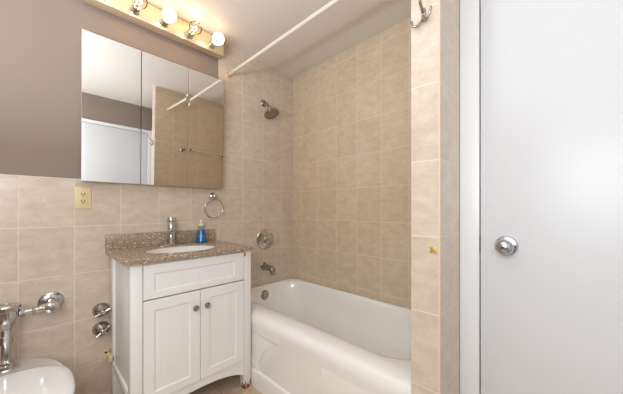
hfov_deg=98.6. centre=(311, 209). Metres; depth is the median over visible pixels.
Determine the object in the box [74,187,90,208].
wall outlet
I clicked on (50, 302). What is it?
valve
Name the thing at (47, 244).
wall
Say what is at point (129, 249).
countertop
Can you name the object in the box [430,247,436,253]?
wall plate
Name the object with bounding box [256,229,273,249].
shower valve
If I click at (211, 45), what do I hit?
socket
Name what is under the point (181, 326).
vanity cabinet
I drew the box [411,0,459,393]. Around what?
wall
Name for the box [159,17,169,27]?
socket
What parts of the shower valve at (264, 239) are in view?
knob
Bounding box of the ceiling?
[142,0,410,76]
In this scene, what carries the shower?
attached to the wall at (47, 244)
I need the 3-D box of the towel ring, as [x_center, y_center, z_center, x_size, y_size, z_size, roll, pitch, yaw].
[-0.720,-0.027,1.971,0.051,0.192,0.150,0,0,44]
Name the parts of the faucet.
deck plate, lever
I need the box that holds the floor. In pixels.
[189,375,261,393]
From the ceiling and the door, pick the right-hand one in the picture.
the door
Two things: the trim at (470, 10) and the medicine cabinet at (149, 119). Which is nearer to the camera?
the trim at (470, 10)
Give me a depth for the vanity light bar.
1.67 m
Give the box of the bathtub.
[251,278,410,393]
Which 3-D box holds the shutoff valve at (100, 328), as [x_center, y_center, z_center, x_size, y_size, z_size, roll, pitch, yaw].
[-1.167,0.675,1.494,0.072,0.080,0.080,0,0,44]
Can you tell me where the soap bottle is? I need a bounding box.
[195,220,206,242]
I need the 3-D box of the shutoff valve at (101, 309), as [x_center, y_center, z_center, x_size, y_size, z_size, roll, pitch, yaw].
[-1.167,0.570,1.494,0.072,0.080,0.080,0,0,44]
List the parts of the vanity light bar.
bulb, bulb, bulb, bulb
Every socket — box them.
[130,2,140,14]
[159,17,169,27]
[185,28,194,38]
[208,39,216,48]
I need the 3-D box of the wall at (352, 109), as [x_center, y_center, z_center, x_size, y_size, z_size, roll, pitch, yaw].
[0.452,-0.071,2.027,1.657,2.380,0.100,0,0,44]
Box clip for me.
[103,349,112,361]
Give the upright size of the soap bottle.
0.158 m
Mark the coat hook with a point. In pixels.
(424, 18)
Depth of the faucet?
1.70 m
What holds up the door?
in the wall
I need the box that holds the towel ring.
[204,193,223,218]
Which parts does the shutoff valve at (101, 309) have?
cross handle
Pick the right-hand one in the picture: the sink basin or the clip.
the sink basin
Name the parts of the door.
knob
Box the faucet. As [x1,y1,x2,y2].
[158,217,182,246]
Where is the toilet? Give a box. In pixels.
[0,358,74,393]
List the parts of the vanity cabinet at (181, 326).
leg, rail, panel, leg, cabinet door, beadboard panel, rail, drawer, beadboard panel, knob, cabinet door, beadboard panel, leg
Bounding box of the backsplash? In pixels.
[105,229,214,249]
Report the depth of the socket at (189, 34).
1.78 m
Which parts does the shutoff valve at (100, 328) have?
cross handle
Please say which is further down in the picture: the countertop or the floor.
the floor
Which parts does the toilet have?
bowl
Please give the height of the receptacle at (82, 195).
0.068 m
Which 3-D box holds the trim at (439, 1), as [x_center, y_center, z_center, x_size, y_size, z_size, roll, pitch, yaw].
[0.417,-0.071,0.873,0.007,2.380,0.007,0,0,44]
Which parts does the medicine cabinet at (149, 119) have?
mirror door, mirror door, mirror door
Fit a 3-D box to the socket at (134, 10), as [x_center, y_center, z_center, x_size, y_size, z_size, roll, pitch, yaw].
[-1.021,-1.171,1.559,0.051,0.052,0.052,0,0,44]
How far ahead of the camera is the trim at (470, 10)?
1.00 m
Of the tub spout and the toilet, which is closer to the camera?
the toilet
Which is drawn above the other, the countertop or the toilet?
the countertop
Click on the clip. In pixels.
(107, 355)
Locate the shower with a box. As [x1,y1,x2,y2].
[260,100,278,119]
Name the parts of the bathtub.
overflow plate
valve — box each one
[0,292,64,374]
[92,303,110,318]
[92,321,109,337]
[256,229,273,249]
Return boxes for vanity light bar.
[84,0,223,58]
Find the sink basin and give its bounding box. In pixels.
[146,245,214,252]
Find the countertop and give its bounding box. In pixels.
[105,229,253,265]
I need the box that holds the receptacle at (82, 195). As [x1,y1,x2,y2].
[79,192,86,203]
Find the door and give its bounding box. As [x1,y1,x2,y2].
[479,0,622,393]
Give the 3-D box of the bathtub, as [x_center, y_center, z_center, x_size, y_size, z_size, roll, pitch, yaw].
[0.099,0.885,1.767,1.508,0.468,0.760,0,0,44]
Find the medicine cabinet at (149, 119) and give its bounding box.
[81,29,223,188]
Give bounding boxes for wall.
[0,0,292,393]
[293,18,410,308]
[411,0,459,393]
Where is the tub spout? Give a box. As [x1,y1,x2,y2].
[261,262,275,274]
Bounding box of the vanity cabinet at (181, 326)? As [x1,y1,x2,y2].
[111,250,250,393]
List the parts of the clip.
wall plate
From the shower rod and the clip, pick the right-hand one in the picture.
the shower rod
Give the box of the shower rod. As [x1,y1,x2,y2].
[226,0,340,77]
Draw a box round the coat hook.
[410,0,431,27]
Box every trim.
[438,0,440,393]
[460,0,480,393]

